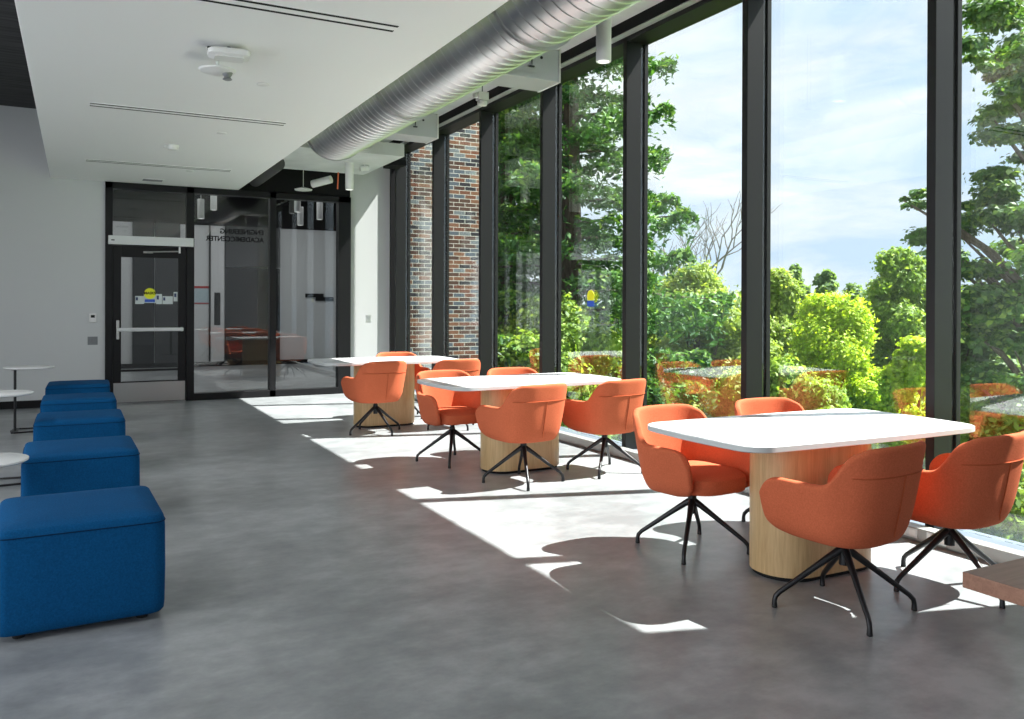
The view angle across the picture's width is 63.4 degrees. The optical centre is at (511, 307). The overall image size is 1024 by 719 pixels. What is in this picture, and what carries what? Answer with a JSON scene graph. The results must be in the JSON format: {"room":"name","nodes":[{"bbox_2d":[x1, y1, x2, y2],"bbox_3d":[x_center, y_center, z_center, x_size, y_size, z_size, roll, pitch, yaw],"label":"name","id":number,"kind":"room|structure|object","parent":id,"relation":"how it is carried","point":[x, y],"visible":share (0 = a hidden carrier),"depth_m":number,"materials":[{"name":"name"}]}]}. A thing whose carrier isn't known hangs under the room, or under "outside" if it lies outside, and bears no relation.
{"room":"student lounge","nodes":[
{"label":"student lounge","id":0,"kind":"room"},
{"bbox_2d":[0,105,349,401],"bbox_3d":[-6.172,-0.642,10.921,8.240,3.900,0.150,0,0,-28],"label":"wall","id":1,"kind":"structure","parent":0,"point":[52,230],"depth_m":10.88,"materials":[{"name":"grey paint"}]},
{"bbox_2d":[0,400,41,409],"bbox_3d":[-7.640,1.255,10.065,4.850,0.100,0.014,0,0,-28],"label":"baseboard","id":2,"kind":"structure","parent":1,"relation":"attached to","point":[31,403],"depth_m":10.73,"materials":[{"name":"black paint"}]},
{"bbox_2d":[89,314,95,322],"bbox_3d":[-5.621,0.139,11.117,0.090,0.120,0.026,0,0,-28],"label":"thermostat","id":3,"kind":"object","parent":1,"relation":"attached to","point":[92,317],"visible":1,"depth_m":11.11,"materials":[{"name":"white plastic"}]},
{"bbox_2d":[88,337,97,344],"bbox_3d":[-5.624,0.444,11.121,0.120,0.110,0.014,0,0,-28],"label":"switch plate","id":4,"kind":"object","parent":1,"relation":"attached to","point":[91,340],"visible":1,"depth_m":11.12,"materials":[{"name":"grey"}]},
{"bbox_2d":[108,235,193,402],"bbox_3d":[-4.977,0.162,11.446,1.077,2.273,0.130,0,0,-28],"label":"door","id":5,"kind":"structure","parent":1,"relation":"in","point":[152,390],"depth_m":11.42,"materials":[{"name":"black metal"}]},
{"bbox_2d":[135,296,143,303],"bbox_3d":[-5.120,-0.105,11.403,0.112,0.110,0.003,0,0,-28],"label":"paper notice","id":6,"kind":"object","parent":5,"relation":"attached to","point":[138,299],"visible":1,"depth_m":11.40,"materials":[{"name":"white paper"}]},
{"bbox_2d":[144,288,155,302],"bbox_3d":[-5.005,-0.167,11.462,0.154,0.205,0.005,0,0,-28],"label":"round sticker","id":7,"kind":"object","parent":5,"relation":"attached to","point":[149,294],"visible":1,"depth_m":11.46,"materials":[{"name":"yellow paper"}]},
{"bbox_2d":[156,294,161,303],"bbox_3d":[-4.902,-0.119,11.518,0.075,0.140,0.003,0,0,-28],"label":"paper notice","id":8,"kind":"object","parent":5,"relation":"attached to","point":[158,296],"visible":1,"depth_m":11.52,"materials":[{"name":"white paper"}]},
{"bbox_2d":[163,296,172,303],"bbox_3d":[-4.803,-0.104,11.570,0.132,0.110,0.003,0,0,-28],"label":"paper notice","id":9,"kind":"object","parent":5,"relation":"attached to","point":[166,299],"visible":1,"depth_m":11.57,"materials":[{"name":"white paper"}]},
{"bbox_2d":[249,159,284,186],"bbox_3d":[-3.409,-1.874,11.473,0.200,0.220,1.499,0,0,-28],"label":"pipe","id":10,"kind":"object","parent":1,"relation":"attached to","point":[279,166],"visible":0.55,"depth_m":11.15,"materials":[{"name":"grey metal"}]},
{"bbox_2d":[113,190,335,363],"bbox_3d":[-7.020,-0.665,18.185,7.500,3.900,0.170,0,0,-28],"label":"wall","id":11,"kind":"structure","parent":0,"point":[307,257],"depth_m":19.02,"materials":[{"name":"grey paint"}]},
{"bbox_2d":[132,222,153,363],"bbox_3d":[-7.845,-0.266,17.646,0.420,3.100,0.060,0,0,-28],"label":"panel","id":12,"kind":"object","parent":11,"relation":"attached to","point":[142,268],"visible":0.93,"depth_m":17.61,"materials":[{"name":"black"}]},
{"bbox_2d":[155,223,179,362],"bbox_3d":[-7.420,-0.265,17.869,0.500,3.100,0.060,0,0,-28],"label":"panel","id":13,"kind":"object","parent":11,"relation":"attached to","point":[166,269],"visible":0.71,"depth_m":17.83,"materials":[{"name":"grey"}]},
{"bbox_2d":[194,286,208,303],"bbox_3d":[-6.829,-0.279,18.205,0.340,0.390,0.012,0,0,-28],"label":"poster","id":14,"kind":"object","parent":11,"relation":"attached to","point":[201,293],"visible":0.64,"depth_m":18.21,"materials":[{"name":"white paper"}]},
{"bbox_2d":[209,225,210,361],"bbox_3d":[-6.661,-0.264,18.268,0.025,3.100,0.060,0,0,-28],"label":"trim","id":15,"kind":"structure","parent":11,"relation":"attached to","point":[209,225],"depth_m":18.24,"materials":[{"name":"black"}]},
{"bbox_2d":[121,359,308,368],"bbox_3d":[-6.958,1.236,18.059,7.500,0.100,0.004,0,0,-28],"label":"baseboard","id":16,"kind":"structure","parent":11,"relation":"attached to","point":[290,361],"depth_m":18.31,"materials":[{"name":"black paint"}]},
{"bbox_2d":[211,228,223,361],"bbox_3d":[-6.510,-0.238,18.329,0.280,3.050,0.034,0,0,-28],"label":"door","id":17,"kind":"structure","parent":11,"relation":"in","point":[217,247],"depth_m":18.31,"materials":[{"name":"grey paint"}]},
{"bbox_2d":[225,267,279,360],"bbox_3d":[-5.846,0.198,18.699,1.200,2.180,0.060,0,0,-28],"label":"panel","id":18,"kind":"object","parent":11,"relation":"attached to","point":[246,289],"visible":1,"depth_m":18.62,"materials":[{"name":"black glass"}]},
{"bbox_2d":[225,226,279,267],"bbox_3d":[-5.836,-1.362,18.686,1.200,0.900,0.080,0,0,-28],"label":"panel","id":19,"kind":"object","parent":11,"relation":"attached to","point":[237,254],"visible":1,"depth_m":18.61,"materials":[{"name":"grey"}]},
{"bbox_2d":[305,293,333,300],"bbox_3d":[-4.506,-0.244,19.419,0.660,0.170,0.030,0,0,-28],"label":"sign","id":20,"kind":"object","parent":11,"relation":"attached to","point":[319,297],"visible":1,"depth_m":19.41,"materials":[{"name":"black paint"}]},
{"bbox_2d":[14,0,508,189],"bbox_3d":[-0.944,-1.842,3.713,2.378,0.350,17.466,0,0,-28],"label":"ceiling","id":21,"kind":"structure","parent":0,"point":[135,53],"depth_m":5.92,"materials":[{"name":"white paint"}]},
{"bbox_2d":[141,178,163,181],"bbox_3d":[-4.783,-1.696,11.035,0.280,0.009,0.200,0,0,-28],"label":"ceiling vent","id":22,"kind":"object","parent":21,"relation":"in","point":[142,179],"visible":1,"depth_m":11.03,"materials":[{"name":"grey metal"}]},
{"bbox_2d":[86,159,230,171],"bbox_3d":[-4.190,-1.694,9.896,1.600,0.008,0.150,0,0,-28],"label":"ceiling vent","id":23,"kind":"object","parent":21,"relation":"in","point":[89,160],"visible":1,"depth_m":9.87,"materials":[{"name":"black metal"}]},
{"bbox_2d":[163,144,178,150],"bbox_3d":[-3.546,-1.664,8.635,0.150,0.050,0.120,0,0,-28],"label":"smoke detector","id":24,"kind":"object","parent":21,"relation":"attached to","point":[171,147],"visible":1,"depth_m":8.60,"materials":[{"name":"white plastic"}]},
{"bbox_2d":[89,102,286,125],"bbox_3d":[-2.786,-1.682,7.227,1.600,0.008,0.150,0,0,-28],"label":"ceiling vent","id":25,"kind":"object","parent":21,"relation":"in","point":[93,104],"visible":1,"depth_m":7.18,"materials":[{"name":"white metal"}]},
{"bbox_2d":[199,61,235,80],"bbox_3d":[-1.979,-1.605,5.573,0.240,0.149,0.240,0,0,-28],"label":"dome","id":26,"kind":"object","parent":21,"relation":"attached to","point":[214,70],"visible":0.98,"depth_m":5.53,"materials":[{"name":"white plastic"}]},
{"bbox_2d":[207,46,250,62],"bbox_3d":[-1.812,-1.634,5.310,0.260,0.089,0.180,0,0,-22],"label":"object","id":27,"kind":"object","parent":21,"relation":"attached to","point":[224,54],"visible":1,"depth_m":5.25,"materials":[{"name":"white plastic"}]},
{"bbox_2d":[257,82,269,86],"bbox_3d":[-1.867,-1.674,6.219,0.096,0.012,0.096,0,0,-28],"label":"sprinkler cover","id":28,"kind":"object","parent":21,"relation":"attached to","point":[259,83],"visible":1,"depth_m":6.20,"materials":[{"name":"white plastic"}]},
{"bbox_2d":[195,0,400,32],"bbox_3d":[-1.399,-1.670,4.590,1.600,0.008,0.150,0,0,-28],"label":"ceiling vent","id":29,"kind":"object","parent":21,"relation":"in","point":[256,5],"visible":1,"depth_m":4.71,"materials":[{"name":"white metal"}]},
{"bbox_2d":[0,0,663,142],"bbox_3d":[-1.710,-2.681,3.391,9.120,0.250,17.616,0,0,-28],"label":"ceiling","id":30,"kind":"structure","parent":0,"point":[16,90],"depth_m":8.53,"materials":[{"name":"paint"}]},
{"bbox_2d":[294,170,311,191],"bbox_3d":[-3.061,-2.160,12.165,0.260,0.890,0.260,0,0,-28],"label":"lamp","id":31,"kind":"object","parent":30,"relation":"hanging from","point":[304,189],"visible":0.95,"depth_m":12.15,"materials":[{"name":"white plastic"}]},
{"bbox_2d":[307,0,641,160],"bbox_3d":[0.987,-2.116,4.204,1.067,0.867,12.540,0,0,-28],"label":"spiral duct","id":32,"kind":"object","parent":30,"relation":"hanging from","point":[514,45],"visible":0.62,"depth_m":6.34,"materials":[{"name":"grey metal"}]},
{"bbox_2d":[360,144,373,151],"bbox_3d":[-1.775,-1.893,9.656,0.300,0.220,0.160,0,0,-28],"label":"outlet","id":33,"kind":"object","parent":32,"relation":"attached to","point":[372,146],"depth_m":9.65,"materials":[{"name":"grey"}]},
{"bbox_2d":[384,114,438,143],"bbox_3d":[-1.097,-2.171,8.701,0.570,0.795,0.356,0,0,-28],"label":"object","id":34,"kind":"object","parent":32,"relation":"attached to","point":[426,130],"depth_m":8.64,"materials":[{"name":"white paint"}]},
{"bbox_2d":[487,49,560,92],"bbox_3d":[0.053,-2.161,6.515,0.570,0.795,0.356,0,0,-28],"label":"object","id":35,"kind":"object","parent":32,"relation":"attached to","point":[543,72],"depth_m":6.46,"materials":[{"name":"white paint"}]},
{"bbox_2d":[473,86,488,106],"bbox_3d":[-0.312,-2.295,8.299,0.145,0.540,0.100,0,0,-28],"label":"spot lamp","id":36,"kind":"object","parent":30,"relation":"hanging from","point":[481,97],"visible":0.96,"depth_m":8.27,"materials":[{"name":"white plastic"}]},
{"bbox_2d":[389,0,688,143],"bbox_3d":[0.596,-2.514,8.248,0.075,0.095,10.866,0,0,-28],"label":"pocket","id":37,"kind":"object","parent":30,"relation":"attached to","point":[666,5],"visible":0.44,"depth_m":7.84,"materials":[{"name":"black paint"}]},
{"bbox_2d":[596,17,610,63],"bbox_3d":[0.663,-2.165,5.988,0.110,0.781,0.110,0,0,-28],"label":"pendant lamp","id":38,"kind":"object","parent":30,"relation":"hanging from","point":[603,29],"visible":0.74,"depth_m":5.94,"materials":[{"name":"white plastic"}]},
{"bbox_2d":[283,142,403,174],"bbox_3d":[-2.580,-2.020,10.950,1.820,0.160,1.700,0,0,-28],"label":"ceiling panel","id":39,"kind":"object","parent":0,"point":[304,157],"visible":0.5,"depth_m":10.86,"materials":[{"name":"paint"}]},
{"bbox_2d":[310,176,332,187],"bbox_3d":[-2.739,-1.813,11.940,0.319,0.166,0.110,0,0,15],"label":"spot lamp","id":40,"kind":"object","parent":39,"relation":"hanging from","point":[326,180],"visible":1,"depth_m":11.90,"materials":[{"name":"white plastic"}]},
{"bbox_2d":[345,162,353,189],"bbox_3d":[-2.177,-1.758,11.106,0.110,0.361,0.110,0,0,-28],"label":"pendant lamp","id":41,"kind":"object","parent":39,"relation":"hanging from","point":[349,166],"visible":1,"depth_m":11.06,"materials":[{"name":"white metal"}]},
{"bbox_2d":[359,165,368,170],"bbox_3d":[-2.005,-1.894,11.253,0.132,0.100,0.070,0,0,-28],"label":"lamp","id":42,"kind":"object","parent":39,"relation":"attached to","point":[361,168],"visible":1,"depth_m":11.23,"materials":[{"name":"white plastic"}]},
{"bbox_2d":[383,160,405,169],"bbox_3d":[-1.756,-2.141,12.399,0.228,0.080,0.400,0,0,-28],"label":"bracket","id":43,"kind":"object","parent":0,"point":[397,164],"visible":0.76,"depth_m":12.26,"materials":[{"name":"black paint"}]},
{"bbox_2d":[0,363,1023,718],"bbox_3d":[-2.833,1.480,6.991,10.500,0.300,25.000,0,0,-28],"label":"floor","id":44,"kind":"structure","parent":0,"point":[314,569],"depth_m":3.76,"materials":[{"name":"concrete"}]},
{"bbox_2d":[0,453,28,467],"bbox_3d":[-2.929,1.086,4.543,0.490,0.500,0.490,0,0,-28],"label":"side table","id":45,"kind":"object","parent":44,"relation":"on","point":[6,459],"visible":0.87,"depth_m":4.59,"materials":[{"name":"white laminate"}]},
{"bbox_2d":[0,390,33,486],"bbox_3d":[-3.885,0.986,6.266,0.470,0.685,0.470,0,0,-28],"label":"side table","id":46,"kind":"object","parent":44,"relation":"on","point":[3,393],"visible":0.9,"depth_m":6.25,"materials":[{"name":"white laminate"}]},
{"bbox_2d":[3,365,54,433],"bbox_3d":[-5.164,0.974,8.870,0.480,0.685,0.480,0,0,-28],"label":"side table","id":47,"kind":"object","parent":44,"relation":"on","point":[14,430],"visible":0.97,"depth_m":8.80,"materials":[{"name":"white laminate"}]},
{"bbox_2d":[45,380,109,394],"bbox_3d":[-4.981,1.083,9.531,0.646,0.465,0.696,0,0,-27],"label":"ottoman","id":48,"kind":"object","parent":44,"relation":"on","point":[72,386],"visible":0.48,"depth_m":9.27,"materials":[{"name":"blue fabric"}]},
{"bbox_2d":[40,392,116,412],"bbox_3d":[-4.236,1.090,8.115,0.646,0.465,0.696,0,0,-28],"label":"ottoman","id":49,"kind":"object","parent":44,"relation":"on","point":[98,400],"visible":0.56,"depth_m":7.86,"materials":[{"name":"blue fabric"}]},
{"bbox_2d":[33,409,125,440],"bbox_3d":[-3.522,1.096,6.763,0.646,0.465,0.696,0,0,-28],"label":"ottoman","id":50,"kind":"object","parent":44,"relation":"on","point":[60,425],"visible":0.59,"depth_m":6.50,"materials":[{"name":"blue fabric"}]},
{"bbox_2d":[21,435,139,496],"bbox_3d":[-2.761,1.102,5.310,0.646,0.465,0.696,0,0,-29],"label":"ottoman","id":51,"kind":"object","parent":44,"relation":"on","point":[93,463],"visible":0.55,"depth_m":5.04,"materials":[{"name":"blue fabric"}]},
{"bbox_2d":[0,486,165,638],"bbox_3d":[-1.943,1.109,3.729,0.646,0.465,0.696,0,0,-29],"label":"ottoman","id":52,"kind":"object","parent":44,"relation":"on","point":[68,559],"visible":1,"depth_m":3.46,"materials":[{"name":"blue fabric"}]},
{"bbox_2d":[105,181,350,400],"bbox_3d":[-4.014,-0.193,12.024,3.392,3.011,0.150,0,0,-28],"label":"frame","id":53,"kind":"object","parent":44,"relation":"on","point":[343,204],"visible":0.86,"depth_m":12.17,"materials":[{"name":"black metal"}]},
{"bbox_3d":[-4.052,-0.199,12.001,1.044,2.827,0.015,0,0,-28],"label":"window","id":54,"kind":"structure","parent":53,"relation":"attached to","visible":0},
{"bbox_2d":[206,228,263,242],"bbox_3d":[-4.006,-1.046,12.011,0.813,0.184,0.002,0,0,-28],"label":"sign","id":55,"kind":"object","parent":54,"relation":"attached to","point":[243,230],"depth_m":12.03,"materials":[{"name":"black paint"}]},
{"bbox_2d":[350,166,389,377],"bbox_3d":[-2.158,-0.634,13.129,0.920,3.900,0.145,0,0,-28],"label":"wall pier","id":56,"kind":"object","parent":44,"relation":"on","point":[370,196],"visible":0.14,"depth_m":13.02,"materials":[{"name":"grey paint"}]},
{"bbox_2d":[366,315,370,322],"bbox_3d":[-2.233,0.176,12.904,0.080,0.120,0.013,0,0,-28],"label":"wall switch","id":57,"kind":"object","parent":56,"relation":"attached to","point":[368,317],"visible":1,"depth_m":12.90,"materials":[{"name":"white plastic"}]},
{"bbox_2d":[341,361,406,435],"bbox_3d":[-1.455,0.942,8.843,0.629,0.771,0.629,0,0,-37],"label":"swivel armchair","id":58,"kind":"object","parent":44,"relation":"on","point":[379,381],"visible":1,"depth_m":8.63,"materials":[{"name":"orange fabric"}]},
{"bbox_2d":[308,356,455,427],"bbox_3d":[-1.449,0.957,9.411,1.620,0.742,0.890,0,0,-28],"label":"meeting table","id":59,"kind":"object","parent":44,"relation":"on","point":[402,410],"visible":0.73,"depth_m":9.28,"materials":[{"name":"white laminate"}]},
{"bbox_2d":[376,352,429,418],"bbox_3d":[-1.341,0.939,10.066,0.602,0.776,0.580,0,0,-28],"label":"swivel armchair","id":60,"kind":"object","parent":44,"relation":"on","point":[418,368],"visible":0.12,"depth_m":10.26,"materials":[{"name":"orange fabric"}]},
{"bbox_2d":[415,370,480,468],"bbox_3d":[-0.523,0.949,7.220,0.602,0.776,0.580,0,0,-30],"label":"swivel armchair","id":61,"kind":"object","parent":44,"relation":"on","point":[437,406],"visible":0.74,"depth_m":7.20,"materials":[{"name":"orange fabric"}]},
{"bbox_2d":[427,359,480,430],"bbox_3d":[-0.676,0.944,9.230,0.621,0.771,0.621,0,0,-28],"label":"swivel armchair","id":62,"kind":"object","parent":44,"relation":"on","point":[470,366],"visible":0.19,"depth_m":8.98,"materials":[{"name":"orange fabric"}]},
{"bbox_2d":[487,367,536,375],"bbox_3d":[0.088,0.951,7.564,0.602,0.776,0.580,0,0,-28],"label":"swivel armchair","id":63,"kind":"object","parent":44,"relation":"on","point":[504,370],"visible":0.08,"depth_m":7.79,"materials":[{"name":"orange fabric"}]},
{"bbox_2d":[417,372,620,473],"bbox_3d":[0.069,0.969,6.933,1.620,0.742,0.890,0,0,-30],"label":"meeting table","id":64,"kind":"object","parent":44,"relation":"on","point":[495,389],"visible":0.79,"depth_m":6.73,"materials":[{"name":"white laminate"}]},
{"bbox_2d":[475,383,566,490],"bbox_3d":[0.095,0.954,6.371,0.602,0.776,0.580,0,0,-37],"label":"swivel armchair","id":65,"kind":"object","parent":44,"relation":"on","point":[529,413],"visible":1,"depth_m":6.16,"materials":[{"name":"orange fabric"}]},
{"bbox_2d":[562,378,645,478],"bbox_3d":[0.766,0.955,6.792,0.602,0.776,0.580,0,0,-38],"label":"swivel armchair","id":66,"kind":"object","parent":44,"relation":"on","point":[609,409],"visible":0.9,"depth_m":6.57,"materials":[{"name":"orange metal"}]},
{"bbox_2d":[632,404,749,564],"bbox_3d":[1.006,0.962,4.657,0.602,0.776,0.580,0,0,-32],"label":"swivel armchair","id":67,"kind":"object","parent":44,"relation":"on","point":[669,465],"visible":0.9,"depth_m":4.59,"materials":[{"name":"orange fabric"}]},
{"bbox_2d":[414,392,1023,563],"bbox_3d":[0.567,1.298,8.251,0.090,0.082,10.866,0,0,-28],"label":"curb","id":68,"kind":"object","parent":44,"relation":"on","point":[998,554],"visible":0.2,"depth_m":4.76,"materials":[{"name":"grey paint"}]},
{"bbox_2d":[903,527,916,537],"bbox_3d":[2.308,1.306,4.835,0.008,0.052,0.120,0,0,-28],"label":"outlet plate","id":69,"kind":"object","parent":68,"relation":"attached to","point":[911,532],"visible":0.58,"depth_m":4.81,"materials":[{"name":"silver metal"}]},
{"bbox_2d":[909,529,914,536],"bbox_3d":[2.320,1.306,4.808,0.004,0.036,0.040,0,0,-28],"label":"socket","id":70,"kind":"object","parent":69,"relation":"attached to","point":[911,531],"depth_m":4.81,"materials":[{"name":"white plastic"}]},
{"bbox_2d":[926,532,945,546],"bbox_3d":[2.392,1.306,4.676,0.008,0.052,0.120,0,0,-28],"label":"outlet plate","id":71,"kind":"object","parent":68,"relation":"attached to","point":[928,534],"visible":0.32,"depth_m":4.66,"materials":[{"name":"white plastic"}]},
{"bbox_2d":[734,397,804,521],"bbox_3d":[1.691,0.963,5.032,0.616,0.776,0.610,0,0,-26],"label":"swivel armchair","id":72,"kind":"object","parent":44,"relation":"on","point":[763,405],"visible":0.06,"depth_m":5.27,"materials":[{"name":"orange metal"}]},
{"bbox_2d":[648,408,974,581],"bbox_3d":[1.558,0.982,4.327,1.620,0.742,0.890,0,0,-27],"label":"meeting table","id":73,"kind":"object","parent":44,"relation":"on","point":[803,446],"visible":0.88,"depth_m":4.13,"materials":[{"name":"white laminate"}]},
{"bbox_2d":[759,441,925,636],"bbox_3d":[1.500,0.966,3.720,0.602,0.776,0.580,0,0,-36],"label":"swivel armchair","id":74,"kind":"object","parent":44,"relation":"on","point":[866,501],"visible":1,"depth_m":3.50,"materials":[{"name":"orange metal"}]},
{"bbox_2d":[894,431,1023,608],"bbox_3d":[2.132,0.968,4.041,0.609,0.771,0.609,0,0,-33],"label":"swivel armchair","id":75,"kind":"object","parent":44,"relation":"on","point":[974,485],"visible":0.88,"depth_m":3.79,"materials":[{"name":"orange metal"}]},
{"bbox_2d":[963,558,1023,606],"bbox_3d":[1.647,0.989,1.763,0.900,0.742,0.860,0,0,-28],"label":"table","id":76,"kind":"object","parent":44,"relation":"on","point":[1004,581],"visible":1,"depth_m":1.89,"materials":[{"name":"brown wood"}]},
{"bbox_3d":[-5.506,-2.726,15.207,7.700,0.250,6.834,0,0,-28],"label":"ceiling","id":77,"kind":"structure","parent":0,"visible":0},
{"bbox_2d":[197,199,203,218],"bbox_3d":[-5.236,-2.046,13.959,0.110,1.101,0.110,0,0,-28],"label":"pendant lamp","id":78,"kind":"object","parent":77,"relation":"hanging from","point":[200,202],"visible":0.81,"depth_m":13.91,"materials":[{"name":"white metal"}]},
{"bbox_2d":[210,195,216,209],"bbox_3d":[-5.192,-2.148,14.434,0.110,0.901,0.110,0,0,-28],"label":"pendant lamp","id":79,"kind":"object","parent":77,"relation":"hanging from","point":[213,199],"visible":0.59,"depth_m":14.39,"materials":[{"name":"white plastic"}]},
{"bbox_2d":[294,201,300,211],"bbox_3d":[-3.753,-2.133,14.513,0.110,0.921,0.110,0,0,-28],"label":"pendant lamp","id":80,"kind":"object","parent":77,"relation":"hanging from","point":[297,204],"visible":0.55,"depth_m":14.47,"materials":[{"name":"white plastic"}]},
{"bbox_2d":[297,207,302,225],"bbox_3d":[-3.787,-2.034,14.834,0.110,1.121,0.110,0,0,-28],"label":"pendant lamp","id":81,"kind":"object","parent":77,"relation":"hanging from","point":[299,214],"visible":0.66,"depth_m":14.79,"materials":[{"name":"white plastic"}]},
{"bbox_2d":[317,202,322,219],"bbox_3d":[-3.477,-2.093,14.997,0.110,1.001,0.110,0,0,-28],"label":"pendant lamp","id":82,"kind":"object","parent":77,"relation":"hanging from","point":[319,204],"visible":0.59,"depth_m":14.95,"materials":[{"name":"white plastic"}]},
{"label":"outside","id":83,"kind":"structure","parent":0,"visible":0},
{"bbox_3d":[51.912,7.480,78.180,155.300,0.300,230.000,0,0,-28],"label":"ground","id":84,"kind":"structure","parent":83,"visible":0},
{"bbox_2d":[410,122,478,369],"bbox_3d":[-3.681,-0.204,18.675,1.530,15.000,11.514,0,0,-28],"label":"brick wall","id":85,"kind":"structure","parent":84,"relation":"on","point":[464,143],"depth_m":13.61,"materials":[{"name":"multicoloured brick"}]},
{"bbox_2d":[389,0,961,528],"bbox_3d":[0.682,-0.611,8.352,0.310,3.900,10.954,0,0,-28],"label":"window","id":86,"kind":"structure","parent":85,"relation":"in","point":[560,427],"depth_m":7.51,"materials":[{"name":"black metal"}]},
{"bbox_2d":[587,290,593,306],"bbox_3d":[0.788,-0.093,8.312,0.004,0.165,0.130,0,0,-28],"label":"window sticker","id":87,"kind":"object","parent":86,"relation":"attached to","point":[590,295],"visible":1,"depth_m":8.31,"materials":[{"name":"yellow"}]},
{"bbox_2d":[414,391,1023,550],"bbox_3d":[0.720,1.313,8.331,0.255,0.052,10.866,0,0,-28],"label":"sill","id":88,"kind":"structure","parent":85,"relation":"attached to","point":[1012,544],"depth_m":4.72,"materials":[{"name":"silver metal"}]},
{"bbox_2d":[498,90,620,439],"bbox_3d":[-0.158,-2.784,25.159,9.136,20.154,7.893,0,0,18],"label":"fir tree","id":89,"kind":"object","parent":84,"relation":"on","point":[501,136],"visible":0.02,"depth_m":24.29,"materials":[{"name":"green plant"}]},
{"bbox_2d":[498,290,621,440],"bbox_3d":[0.559,3.458,17.487,3.891,7.731,4.432,0,0,-11],"label":"bush","id":90,"kind":"object","parent":84,"relation":"on","point":[578,348],"visible":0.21,"depth_m":16.62,"materials":[{"name":"green plant"}]},
{"bbox_2d":[585,284,621,342],"bbox_3d":[7.257,3.407,54.904,7.216,10.879,7.467,0,0,4],"label":"tree","id":91,"kind":"object","parent":84,"relation":"on","point":[598,305],"visible":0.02,"depth_m":54.52,"materials":[{"name":"green plant"}]},
{"bbox_2d":[498,52,740,441],"bbox_3d":[1.445,-2.038,19.844,9.818,18.702,9.362,0,0,24],"label":"broadleaf tree","id":92,"kind":"object","parent":84,"relation":"on","point":[592,136],"visible":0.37,"depth_m":19.03,"materials":[{"name":"green plant"}]},
{"bbox_2d":[614,279,670,440],"bbox_3d":[4.675,3.145,26.865,3.635,8.359,4.095,0,0,-5],"label":"bush","id":93,"kind":"object","parent":84,"relation":"on","point":[653,288],"visible":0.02,"depth_m":26.33,"materials":[{"name":"green plant"}]},
{"bbox_2d":[610,257,787,440],"bbox_3d":[5.425,2.909,23.878,5.694,8.863,5.739,0,0,-44],"label":"bush","id":94,"kind":"object","parent":84,"relation":"on","point":[725,369],"visible":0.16,"depth_m":23.17,"materials":[{"name":"green plant"}]},
{"bbox_2d":[619,191,779,281],"bbox_3d":[6.316,1.717,27.891,5.268,11.178,2.579,0,0,26],"label":"bare tree","id":95,"kind":"object","parent":84,"relation":"on","point":[708,221],"visible":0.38,"depth_m":27.51,"materials":[{"name":"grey plant"}]},
{"bbox_2d":[770,266,807,358],"bbox_3d":[9.804,2.906,30.006,3.691,8.856,3.673,0,0,14],"label":"bush","id":96,"kind":"object","parent":84,"relation":"on","point":[785,292],"visible":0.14,"depth_m":29.43,"materials":[{"name":"green plant"}]},
{"bbox_2d":[787,263,811,325],"bbox_3d":[20.333,2.047,60.126,3.438,10.556,4.070,0,0,-6],"label":"tree","id":97,"kind":"object","parent":84,"relation":"on","point":[797,270],"visible":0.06,"depth_m":59.61,"materials":[{"name":"green plant"}]},
{"bbox_2d":[770,352,855,410],"bbox_3d":[5.864,4.151,17.938,3.786,6.382,3.164,0,0,12],"label":"bush","id":98,"kind":"object","parent":84,"relation":"on","point":[788,381],"visible":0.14,"depth_m":17.55,"materials":[{"name":"green plant"}]},
{"bbox_2d":[812,269,839,295],"bbox_3d":[22.773,2.244,60.224,3.427,10.156,3.171,0,0,-4],"label":"tree","id":99,"kind":"object","parent":84,"relation":"on","point":[822,280],"visible":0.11,"depth_m":59.68,"materials":[{"name":"green plant"}]},
{"bbox_2d":[780,282,881,448],"bbox_3d":[9.123,3.301,23.955,3.983,8.085,4.514,0,0,35],"label":"bush","id":100,"kind":"object","parent":84,"relation":"on","point":[835,336],"visible":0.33,"depth_m":23.10,"materials":[{"name":"green plant"}]},
{"bbox_2d":[840,282,866,377],"bbox_3d":[24.708,2.759,60.102,4.821,9.224,4.906,0,0,-10],"label":"tree","id":101,"kind":"object","parent":84,"relation":"on","point":[857,289],"visible":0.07,"depth_m":59.67,"materials":[{"name":"green plant"}]},
{"bbox_2d":[845,246,925,447],"bbox_3d":[13.901,2.563,30.301,4.238,9.602,4.094,0,0,-15],"label":"bush","id":102,"kind":"object","parent":84,"relation":"on","point":[897,298],"visible":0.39,"depth_m":29.65,"materials":[{"name":"green plant"}]},
{"bbox_2d":[866,333,925,447],"bbox_3d":[10.698,4.013,22.082,2.787,6.662,2.534,0,0,-13],"label":"bush","id":103,"kind":"object","parent":84,"relation":"on","point":[901,379],"visible":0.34,"depth_m":21.77,"materials":[{"name":"green plant"}]},
{"bbox_2d":[898,0,1023,431],"bbox_3d":[7.655,1.061,12.693,3.214,12.601,6.239,0,0,31],"label":"maple tree","id":104,"kind":"object","parent":84,"relation":"on","point":[990,302],"visible":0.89,"depth_m":11.95,"materials":[{"name":"green plant"}]},
{"bbox_2d":[911,388,1023,542],"bbox_3d":[7.713,4.247,12.836,3.822,6.235,3.925,0,0,-8],"label":"bush","id":105,"kind":"object","parent":84,"relation":"on","point":[988,420],"visible":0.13,"depth_m":12.41,"materials":[{"name":"green plant"}]},
{"bbox_2d":[920,306,1023,413],"bbox_3d":[29.479,3.752,55.327,8.427,10.321,7.601,0,0,-4],"label":"tree","id":106,"kind":"object","parent":84,"relation":"on","point":[1005,387],"visible":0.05,"depth_m":53.46,"materials":[{"name":"green plant"}]},
{"bbox_2d":[961,282,1023,396],"bbox_3d":[33.232,2.888,55.788,7.005,10.337,8.489,0,0,-39],"label":"tree","id":107,"kind":"object","parent":84,"relation":"on","point":[979,357],"visible":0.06,"depth_m":54.61,"materials":[{"name":"green plant"}]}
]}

